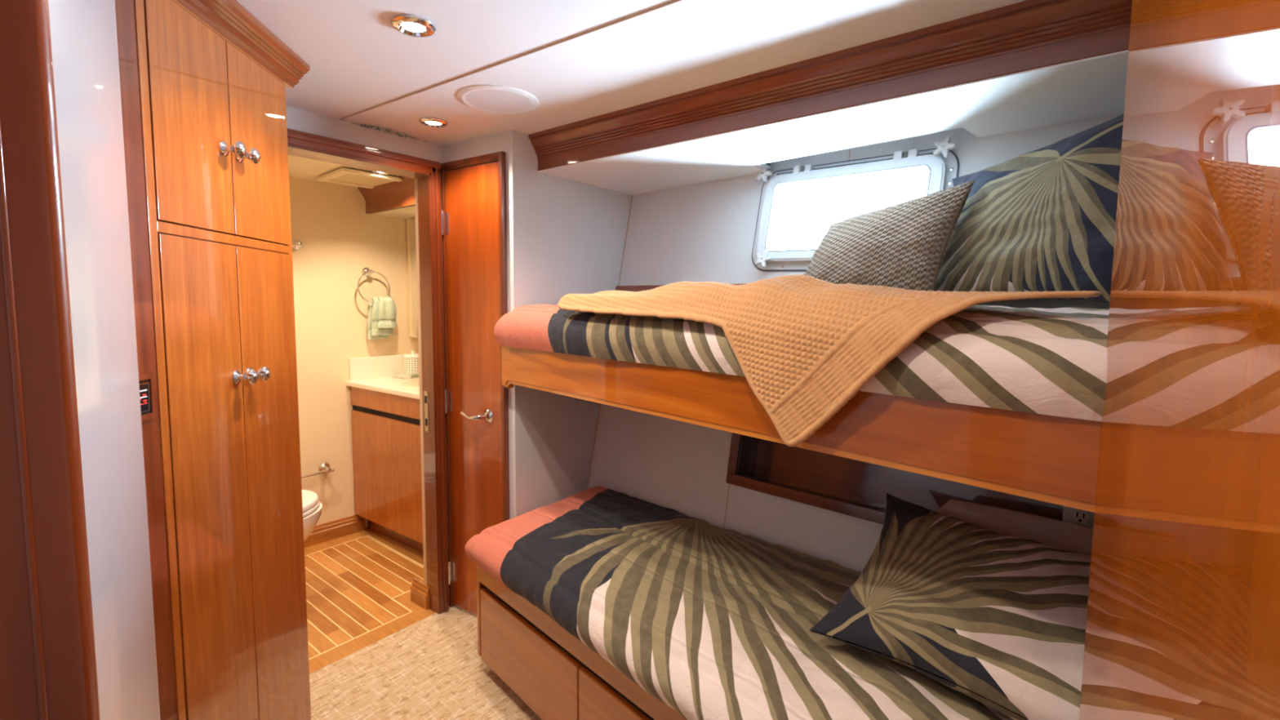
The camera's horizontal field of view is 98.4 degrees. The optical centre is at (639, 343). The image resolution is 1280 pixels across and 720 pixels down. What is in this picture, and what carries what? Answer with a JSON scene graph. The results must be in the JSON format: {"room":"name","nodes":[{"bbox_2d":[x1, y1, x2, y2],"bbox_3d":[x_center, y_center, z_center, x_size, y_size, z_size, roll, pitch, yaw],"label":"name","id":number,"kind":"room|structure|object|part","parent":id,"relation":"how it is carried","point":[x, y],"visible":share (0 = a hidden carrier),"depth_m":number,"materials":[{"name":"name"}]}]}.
{"room":"yacht cabin","nodes":[
{"label":"yacht cabin","id":0,"kind":"room"},
{"bbox_2d":[48,0,160,719],"bbox_3d":[-0.675,0.299,0.602,0.610,1.950,0.281,4,6,38],"label":"wall","id":1,"kind":"structure","parent":0,"point":[84,38],"depth_m":0.57,"materials":[{"name":"white paint"}]},
{"bbox_2d":[0,0,100,719],"bbox_3d":[-0.433,0.325,0.294,0.052,1.950,0.212,4,6,38],"label":"trim","id":2,"kind":"structure","parent":1,"relation":"attached to","point":[48,671],"depth_m":0.33,"materials":[{"name":"brown wood"}]},
{"bbox_2d":[288,155,399,186],"bbox_3d":[-1.367,-0.871,2.600,1.180,0.080,2.100,4,6,38],"label":"ceiling","id":3,"kind":"structure","parent":0,"point":[299,166],"depth_m":2.61,"materials":[{"name":"white paint"}]},
{"bbox_2d":[316,167,402,188],"bbox_3d":[-1.399,-0.836,2.800,0.330,0.022,0.330,4,6,41],"label":"exhaust fan","id":4,"kind":"object","parent":3,"relation":"attached to","point":[348,176],"visible":0.68,"depth_m":2.75,"materials":[{"name":"white plastic"}]},
{"bbox_2d":[331,173,392,186],"bbox_3d":[-1.399,-0.835,2.800,0.252,0.008,0.252,4,6,41],"label":"grille","id":5,"kind":"object","parent":4,"relation":"attached to","point":[350,179],"depth_m":2.80,"materials":[{"name":"white plastic"}]},
{"bbox_2d":[372,170,391,174],"bbox_3d":[-1.242,-0.830,2.663,0.094,0.010,0.094,4,6,38],"label":"recessed light","id":6,"kind":"object","parent":3,"relation":"in","point":[375,172],"visible":0.29,"depth_m":2.68,"materials":[{"name":"silver metal"}]},
{"bbox_2d":[288,176,418,528],"bbox_3d":[-1.795,0.107,2.944,0.097,1.950,2.008,4,6,41],"label":"wall","id":7,"kind":"structure","parent":0,"point":[338,237],"depth_m":3.01,"materials":[{"name":"beige paint"}]},
{"bbox_2d":[291,240,302,249],"bbox_3d":[-1.746,-0.508,2.816,0.053,0.048,0.048,4,6,38],"label":"robe hook","id":8,"kind":"object","parent":7,"relation":"attached to","point":[295,244],"visible":0.96,"depth_m":2.81,"materials":[{"name":"silver metal"}]},
{"bbox_2d":[301,462,333,478],"bbox_3d":[-1.738,0.678,2.920,0.067,0.054,0.209,4,6,38],"label":"paper holder","id":9,"kind":"object","parent":7,"relation":"attached to","point":[324,468],"visible":0.95,"depth_m":2.96,"materials":[{"name":"silver metal"}]},
{"bbox_3d":[-1.722,0.687,2.905,0.019,0.018,0.205,4,6,39],"label":"arm","id":10,"kind":"part","parent":9,"relation":"part of","materials":[{"name":"silver metal"}]},
{"bbox_3d":[-1.692,0.673,2.982,0.064,0.054,0.054,4,6,38],"label":"post","id":11,"kind":"part","parent":9,"relation":"part of","materials":[{"name":"silver metal"}]},
{"bbox_2d":[303,514,365,547],"bbox_3d":[-1.984,1.050,2.726,0.020,0.100,1.204,4,6,41],"label":"baseboard","id":12,"kind":"structure","parent":7,"relation":"attached to","point":[326,531],"depth_m":3.05,"materials":[{"name":"brown wood"}]},
{"bbox_2d":[356,267,390,303],"bbox_3d":[-1.509,-0.328,3.110,0.069,0.206,0.185,4,6,38],"label":"towel ring","id":13,"kind":"object","parent":7,"relation":"attached to","point":[366,272],"visible":0.94,"depth_m":3.09,"materials":[{"name":"silver metal"}]},
{"bbox_3d":[-1.521,-0.405,3.098,0.057,0.052,0.052,4,6,38],"label":"post","id":14,"kind":"part","parent":13,"relation":"part of","materials":[{"name":"silver metal"}]},
{"bbox_2d":[367,296,396,339],"bbox_3d":[-1.466,-0.147,3.133,0.109,0.244,0.147,4,6,38],"label":"hand towel","id":15,"kind":"object","parent":13,"relation":"hanging from","point":[382,314],"visible":0.99,"depth_m":3.10,"materials":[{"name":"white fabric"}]},
{"bbox_2d":[348,354,404,381],"bbox_3d":[-1.427,0.131,3.270,0.020,0.133,0.554,5,6,42],"label":"backsplash","id":16,"kind":"structure","parent":7,"relation":"attached to","point":[378,366],"depth_m":3.16,"materials":[{"name":"white stone"}]},
{"bbox_2d":[357,176,414,213],"bbox_3d":[-1.173,-0.774,2.793,0.936,0.140,0.060,4,6,38],"label":"trim","id":17,"kind":"structure","parent":7,"relation":"attached to","point":[393,195],"depth_m":2.91,"materials":[{"name":"brown wood"}]},
{"bbox_2d":[406,217,417,337],"bbox_3d":[-0.962,-0.374,3.105,0.868,0.700,0.244,4,6,38],"label":"mirror","id":18,"kind":"object","parent":7,"relation":"attached to","point":[411,222],"visible":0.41,"depth_m":3.25,"materials":[{"name":"clear glass"}]},
{"bbox_3d":[-1.159,-0.373,3.111,0.485,0.690,0.006,4,6,38],"label":"mirror door","id":19,"kind":"part","parent":18,"relation":"part of","materials":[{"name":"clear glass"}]},
{"bbox_2d":[285,106,449,606],"bbox_3d":[-1.273,0.200,1.802,0.085,1.950,1.440,4,6,38],"label":"wall","id":20,"kind":"structure","parent":0,"point":[297,119],"depth_m":1.99,"materials":[{"name":"paint"}]},
{"bbox_2d":[287,128,441,178],"bbox_3d":[-1.072,-0.683,1.962,0.125,0.059,0.740,4,6,38],"label":"trim","id":21,"kind":"structure","parent":20,"relation":"attached to","point":[300,144],"depth_m":1.98,"materials":[{"name":"brown wood"}]},
{"bbox_2d":[414,178,426,584],"bbox_3d":[-0.889,0.185,2.355,0.028,1.900,0.096,4,6,38],"label":"trim","id":22,"kind":"structure","parent":20,"relation":"attached to","point":[415,180],"depth_m":2.32,"materials":[{"name":"brown wood"}]},
{"bbox_2d":[423,391,428,431],"bbox_3d":[-0.887,0.280,2.293,0.026,0.170,0.004,4,6,38],"label":"strike plate","id":23,"kind":"object","parent":20,"relation":"attached to","point":[426,404],"visible":1,"depth_m":2.29,"materials":[{"name":"silver metal"}]},
{"bbox_2d":[417,164,448,614],"bbox_3d":[-1.069,0.223,2.026,0.098,1.872,0.740,4,6,38],"label":"trim","id":24,"kind":"structure","parent":20,"relation":"attached to","point":[429,215],"depth_m":2.27,"materials":[{"name":"brown wood"}]},
{"bbox_2d":[371,204,415,217],"bbox_3d":[-1.018,-0.789,2.992,0.938,0.140,0.465,4,6,38],"label":"ceiling","id":25,"kind":"structure","parent":0,"point":[409,211],"depth_m":3.06,"materials":[{"name":"white paint"}]},
{"bbox_2d":[410,577,429,609],"bbox_3d":[-0.956,1.084,2.401,0.125,0.100,0.020,4,6,38],"label":"baseboard","id":26,"kind":"structure","parent":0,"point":[420,594],"depth_m":2.39,"materials":[{"name":"brown wood"}]},
{"bbox_2d":[304,528,542,719],"bbox_3d":[-0.550,1.249,1.286,4.310,0.050,3.600,4,6,38],"label":"floor","id":27,"kind":"structure","parent":0,"point":[432,668],"depth_m":2.11,"materials":[{"name":"carpet"}]},
{"bbox_2d":[115,0,311,719],"bbox_3d":[-1.179,0.249,1.191,0.648,1.950,0.675,0,5,-7],"label":"wardrobe","id":28,"kind":"object","parent":27,"relation":"on","point":[203,83],"depth_m":1.16,"materials":[{"name":"brown wood"}]},
{"bbox_2d":[139,389,146,398],"bbox_3d":[-0.870,0.088,0.963,0.001,0.014,0.027,0,5,-7],"label":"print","id":29,"kind":"object","parent":28,"relation":"on","point":[143,393],"depth_m":0.97},
{"bbox_2d":[140,393,147,404],"bbox_3d":[-0.870,0.097,0.963,0.001,0.018,0.025,0,5,-7],"label":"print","id":30,"kind":"object","parent":28,"relation":"on","point":[144,397],"depth_m":0.97},
{"bbox_3d":[-0.872,0.094,0.963,0.002,0.061,0.045,0,5,-7],"label":"plate","id":31,"kind":"part","parent":28,"relation":"part of","materials":[{"name":"black plastic"}]},
{"bbox_3d":[-0.871,0.094,0.963,0.004,0.082,0.063,0,5,-7],"label":"control panel","id":32,"kind":"part","parent":28,"relation":"part of","materials":[{"name":"black plastic"}]},
{"bbox_3d":[-0.888,-0.443,1.101,0.004,0.416,0.230,0,5,-7],"label":"door","id":33,"kind":"part","parent":28,"relation":"part of","materials":[{"name":"brown wood"}]},
{"bbox_3d":[-0.895,0.478,1.173,0.004,1.381,0.230,0,5,-7],"label":"door","id":34,"kind":"part","parent":28,"relation":"part of","materials":[{"name":"brown wood"}]},
{"bbox_3d":[-0.867,-0.421,1.195,0.029,0.036,0.029,4,6,38],"label":"knob","id":35,"kind":"part","parent":28,"relation":"part of","materials":[{"name":"silver metal"}]},
{"bbox_3d":[-0.883,-0.693,1.153,0.068,0.060,0.675,0,5,-7],"label":"crown moulding","id":36,"kind":"part","parent":28,"relation":"part of","materials":[{"name":"brown wood"}]},
{"bbox_3d":[-0.871,0.074,1.239,0.029,0.036,0.029,4,6,38],"label":"knob","id":37,"kind":"part","parent":28,"relation":"part of","materials":[{"name":"silver metal"}]},
{"bbox_3d":[-0.873,-0.426,1.249,0.029,0.036,0.029,4,6,38],"label":"knob","id":38,"kind":"part","parent":28,"relation":"part of","materials":[{"name":"silver metal"}]},
{"bbox_3d":[-0.917,-0.461,1.332,0.004,0.416,0.233,0,5,-7],"label":"door","id":39,"kind":"part","parent":28,"relation":"part of","materials":[{"name":"brown wood"}]},
{"bbox_3d":[-0.877,0.070,1.289,0.029,0.036,0.029,4,6,38],"label":"knob","id":40,"kind":"part","parent":28,"relation":"part of","materials":[{"name":"silver metal"}]},
{"bbox_3d":[-0.924,0.460,1.404,0.004,1.381,0.233,0,5,-7],"label":"door","id":41,"kind":"part","parent":28,"relation":"part of","materials":[{"name":"brown wood"}]},
{"bbox_2d":[302,489,322,542],"bbox_3d":[-1.693,0.770,2.237,0.400,0.740,0.742,4,6,38],"label":"toilet","id":42,"kind":"object","parent":27,"relation":"on","point":[312,507],"visible":0.15,"depth_m":2.39,"materials":[{"name":"ceramic"}]},
{"bbox_3d":[-1.607,0.696,2.341,0.364,0.028,0.436,4,6,38],"label":"lid","id":43,"kind":"part","parent":42,"relation":"part of","materials":[{"name":"ceramic"}]},
{"bbox_3d":[-1.607,0.721,2.343,0.370,0.018,0.441,4,6,38],"label":"seat","id":44,"kind":"part","parent":42,"relation":"part of","materials":[{"name":"ceramic"}]},
{"bbox_2d":[350,386,422,553],"bbox_3d":[-1.094,0.660,3.057,0.892,0.840,0.563,4,6,38],"label":"vanity cabinet","id":45,"kind":"object","parent":27,"relation":"on","point":[386,427],"visible":0.38,"depth_m":2.90,"materials":[{"name":"brown wood"}]},
{"bbox_2d":[346,354,419,399],"bbox_3d":[-1.084,0.164,3.017,0.913,0.154,0.609,4,6,38],"label":"countertop","id":46,"kind":"structure","parent":45,"relation":"on","point":[376,373],"depth_m":3.09,"materials":[{"name":"white stone"}]},
{"bbox_2d":[393,373,418,378],"bbox_3d":[-1.333,0.182,3.283,0.120,0.018,0.215,4,5,35],"label":"tray","id":47,"kind":"object","parent":46,"relation":"on","point":[402,375],"visible":0.47,"depth_m":3.20,"materials":[{"name":"beige"}]},
{"bbox_2d":[403,351,418,374],"bbox_3d":[-1.343,0.108,3.263,0.104,0.131,0.104,4,6,38],"label":"canister","id":48,"kind":"object","parent":47,"relation":"on","point":[411,361],"visible":0.84,"depth_m":3.22,"materials":[{"name":"ceramic"}]},
{"bbox_3d":[-1.343,0.067,3.260,0.104,0.018,0.104,4,6,38],"label":"lid","id":49,"kind":"part","parent":48,"relation":"part of","materials":[{"name":"ceramic"}]},
{"bbox_2d":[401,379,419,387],"bbox_3d":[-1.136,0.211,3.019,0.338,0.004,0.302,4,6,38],"label":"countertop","id":50,"kind":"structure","parent":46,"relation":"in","point":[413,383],"depth_m":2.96,"materials":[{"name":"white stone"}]},
{"bbox_3d":[-1.249,0.309,2.831,0.887,0.103,0.016,4,5,35],"label":"drawer","id":51,"kind":"part","parent":45,"relation":"part of","materials":[{"name":"brown wood"}]},
{"bbox_2d":[476,564,686,719],"bbox_3d":[0.223,1.004,1.471,1.996,0.422,0.640,5,6,42],"label":"drawers","id":52,"kind":"object","parent":27,"relation":"on","point":[557,675],"visible":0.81,"depth_m":1.63,"materials":[{"name":"brown wood"}]},
{"bbox_3d":[-0.360,1.003,1.745,0.022,0.260,0.566,-4,6,-43],"label":"drawer","id":53,"kind":"part","parent":52,"relation":"part of","materials":[{"name":"brown wood"}]},
{"bbox_3d":[0.044,1.040,1.317,0.022,0.260,0.603,-4,6,-43],"label":"drawer","id":54,"kind":"part","parent":52,"relation":"part of","materials":[{"name":"brown wood"}]},
{"bbox_2d":[464,485,1013,719],"bbox_3d":[0.247,0.731,1.459,1.984,0.140,0.777,4,6,42],"label":"duvet","id":55,"kind":"object","parent":52,"relation":"on","point":[712,622],"visible":0.79,"depth_m":1.43,"materials":[{"name":"multicoloured fabric"}]},
{"bbox_2d":[809,493,1091,719],"bbox_3d":[0.754,0.558,1.167,0.434,0.253,0.677,-3,6,-41],"label":"pillow","id":56,"kind":"object","parent":55,"relation":"on","point":[997,620],"visible":0.7,"depth_m":1.11,"materials":[{"name":"multicoloured fabric"}]},
{"bbox_2d":[937,499,1093,555],"bbox_3d":[0.991,0.534,1.308,0.592,0.225,0.111,5,6,42],"label":"pillow","id":57,"kind":"object","parent":55,"relation":"on","point":[1065,535],"visible":0.19,"depth_m":1.34,"materials":[{"name":"brown fabric"}]},
{"bbox_2d":[443,129,515,617],"bbox_3d":[-0.676,0.167,2.292,0.539,1.950,0.130,4,6,38],"label":"wall","id":58,"kind":"structure","parent":0,"point":[500,141],"depth_m":2.12,"materials":[{"name":"plastic"}]},
{"bbox_2d":[440,161,502,615],"bbox_3d":[-0.687,0.221,2.206,0.328,1.831,0.070,3,5,33],"label":"door","id":59,"kind":"structure","parent":58,"relation":"in","point":[472,193],"depth_m":2.22,"materials":[{"name":"brown wood"}]},
{"bbox_3d":[-0.659,0.284,2.169,0.117,0.029,0.045,2,5,14],"label":"lever","id":60,"kind":"part","parent":59,"relation":"part of","materials":[{"name":"silver metal"}]},
{"bbox_2d":[440,151,509,607],"bbox_3d":[-0.663,0.210,2.218,0.362,1.874,0.024,3,5,33],"label":"trim","id":61,"kind":"structure","parent":58,"relation":"attached to","point":[500,156],"depth_m":2.14,"materials":[{"name":"brown wood"}]},
{"bbox_2d":[511,129,631,516],"bbox_3d":[-0.185,0.076,2.538,0.080,2.100,1.049,4,6,38],"label":"wall","id":62,"kind":"structure","parent":0,"point":[569,236],"depth_m":2.26,"materials":[{"name":"paint"}]},
{"bbox_2d":[236,0,1026,145],"bbox_3d":[-0.341,-0.694,0.365,3.060,0.088,2.632,4,6,38],"label":"ceiling","id":63,"kind":"structure","parent":0,"point":[357,60],"depth_m":1.37,"materials":[{"name":"paint"}]},
{"bbox_2d":[391,13,435,37],"bbox_3d":[-0.518,-0.725,1.263,0.094,0.010,0.094,4,6,38],"label":"recessed light","id":64,"kind":"object","parent":63,"relation":"in","point":[411,25],"visible":1,"depth_m":1.25,"materials":[{"name":"silver metal"}]},
{"bbox_2d":[419,116,447,128],"bbox_3d":[-0.729,-0.780,1.948,0.094,0.010,0.094,4,6,38],"label":"recessed light","id":65,"kind":"object","parent":63,"relation":"in","point":[435,122],"visible":1,"depth_m":1.94,"materials":[{"name":"silver metal"}]},
{"bbox_2d":[456,84,538,114],"bbox_3d":[-0.444,-0.763,1.733,0.250,0.006,0.250,4,6,38],"label":"ceiling speaker","id":66,"kind":"object","parent":63,"relation":"attached to","point":[495,99],"visible":1,"depth_m":1.71,"materials":[{"name":"white plastic"}]},
{"bbox_2d":[465,89,530,111],"bbox_3d":[-0.444,-0.763,1.733,0.199,0.005,0.199,4,6,38],"label":"grille","id":67,"kind":"object","parent":66,"relation":"attached to","point":[486,100],"depth_m":1.73,"materials":[{"name":"white plastic"}]},
{"bbox_2d":[339,0,682,119],"bbox_3d":[-0.080,-0.726,1.259,2.354,0.007,0.008,4,5,35],"label":"trim","id":68,"kind":"structure","parent":63,"relation":"attached to","point":[673,1],"depth_m":1.39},
{"bbox_2d":[537,49,1128,195],"bbox_3d":[0.593,-0.752,1.786,1.980,0.240,0.671,4,6,38],"label":"ceiling","id":69,"kind":"structure","parent":0,"point":[1093,87],"depth_m":1.54,"materials":[{"name":"white paint"}]},
{"bbox_2d":[755,162,770,169],"bbox_3d":[0.456,-0.670,2.046,0.022,0.030,0.097,4,6,38],"label":"ceiling vent","id":70,"kind":"object","parent":69,"relation":"in","point":[765,166],"visible":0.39,"depth_m":2.05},
{"bbox_2d":[586,113,1123,572],"bbox_3d":[0.629,0.117,1.861,2.194,2.164,0.553,4,6,42],"label":"wall","id":71,"kind":"structure","parent":0,"point":[705,232],"depth_m":2.13,"materials":[{"name":"paint"}]},
{"bbox_2d":[615,283,748,292],"bbox_3d":[0.616,-0.191,1.879,1.930,0.036,0.040,4,6,42],"label":"trim","id":72,"kind":"structure","parent":71,"relation":"attached to","point":[628,288],"depth_m":2.42,"materials":[{"name":"brown wood"}]},
{"bbox_2d":[586,147,850,528],"bbox_3d":[0.246,-0.029,2.185,1.026,1.531,0.375,4,6,38],"label":"trim","id":73,"kind":"structure","parent":71,"relation":"attached to","point":[850,148],"depth_m":2.48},
{"bbox_2d":[501,345,1101,512],"bbox_3d":[0.331,0.124,1.579,1.961,0.164,0.746,4,6,42],"label":"bunk bed rail","id":74,"kind":"object","parent":71,"relation":"attached to","point":[1046,458],"visible":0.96,"depth_m":1.02,"materials":[{"name":"brown wood"}]},
{"bbox_2d":[493,303,1109,422],"bbox_3d":[0.345,-0.029,1.542,2.051,0.176,0.791,4,6,42],"label":"mattress","id":75,"kind":"object","parent":74,"relation":"on","point":[1050,362],"visible":0.34,"depth_m":0.93,"materials":[{"name":"fabric"}]},
{"bbox_2d":[557,274,1102,446],"bbox_3d":[0.330,0.008,1.388,0.446,0.351,1.306,-3,6,-41],"label":"throw blanket","id":76,"kind":"object","parent":75,"relation":"on","point":[805,346],"visible":1,"depth_m":1.09,"materials":[{"name":"orange fabric"}]},
{"bbox_2d":[803,179,975,291],"bbox_3d":[0.676,-0.279,1.616,0.175,0.316,0.507,-2,5,-30],"label":"pillow","id":77,"kind":"object","parent":75,"relation":"on","point":[904,245],"visible":0.73,"depth_m":1.50,"materials":[{"name":"grey fabric"}]},
{"bbox_2d":[934,113,1124,302],"bbox_3d":[0.951,-0.308,1.304,0.205,0.475,0.650,-1,5,-20],"label":"pillow","id":78,"kind":"object","parent":75,"relation":"on","point":[1043,219],"visible":0.45,"depth_m":1.23,"materials":[{"name":"fabric"}]},
{"bbox_2d":[528,0,1132,170],"bbox_3d":[0.377,-0.686,1.518,1.984,0.144,0.072,4,6,38],"label":"trim","id":79,"kind":"structure","parent":71,"relation":"attached to","point":[1026,35],"depth_m":1.36,"materials":[{"name":"brown wood"}]},
{"bbox_2d":[751,135,959,271],"bbox_3d":[0.681,-0.448,1.869,0.677,0.413,0.140,5,6,42],"label":"window","id":80,"kind":"structure","parent":71,"relation":"in","point":[943,164],"depth_m":1.93,"materials":[{"name":"white metal"}]},
{"bbox_3d":[0.451,-0.310,2.014,0.061,0.065,0.029,4,6,38],"label":"star knob","id":81,"kind":"part","parent":80,"relation":"part of","materials":[{"name":"white plastic"}]},
{"bbox_3d":[0.468,-0.640,2.076,0.061,0.065,0.029,4,6,38],"label":"star knob","id":82,"kind":"part","parent":80,"relation":"part of","materials":[{"name":"white plastic"}]},
{"bbox_3d":[0.718,-0.612,1.885,0.550,0.020,0.007,5,6,42],"label":"hinge rod","id":83,"kind":"part","parent":80,"relation":"part of","materials":[{"name":"silver metal"}]},
{"bbox_3d":[0.921,-0.594,1.666,0.061,0.065,0.029,4,6,38],"label":"star knob","id":84,"kind":"part","parent":80,"relation":"part of","materials":[{"name":"white plastic"}]},
{"bbox_2d":[725,432,1063,524],"bbox_3d":[0.820,0.369,1.666,1.191,0.341,0.216,4,6,42],"label":"wall niche","id":85,"kind":"object","parent":71,"relation":"attached to","point":[824,473],"visible":0.24,"depth_m":1.82,"materials":[{"name":"brown wood"}]},
{"bbox_3d":[0.778,0.369,1.619,1.191,0.334,0.090,4,6,42],"label":"niche frame","id":86,"kind":"part","parent":85,"relation":"part of","materials":[{"name":"brown wood"}]},
{"bbox_2d":[1062,506,1094,528],"bbox_3d":[1.155,0.424,1.445,0.077,0.120,0.033,4,6,42],"label":"power outlet","id":87,"kind":"object","parent":85,"relation":"attached to","point":[1075,516],"visible":0.36,"depth_m":1.44,"materials":[{"name":"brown plastic"}]},
{"bbox_2d":[1071,507,1089,524],"bbox_3d":[1.149,0.449,1.439,0.035,0.039,0.012,4,6,42],"label":"socket","id":88,"kind":"object","parent":87,"relation":"attached to","point":[1079,517],"depth_m":1.44,"materials":[{"name":"white plastic"}]},
{"bbox_3d":[0.599,0.367,-0.144,0.840,1.950,0.070,4,6,38],"label":"wall","id":89,"kind":"structure","parent":0,"visible":0},
{"bbox_2d":[1079,0,1279,719],"bbox_3d":[0.469,0.336,0.486,0.036,1.888,0.760,3,5,33],"label":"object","id":90,"kind":"structure","parent":89,"relation":"in","point":[1183,615],"depth_m":0.42,"materials":[{"name":"brown wood"}]}
]}

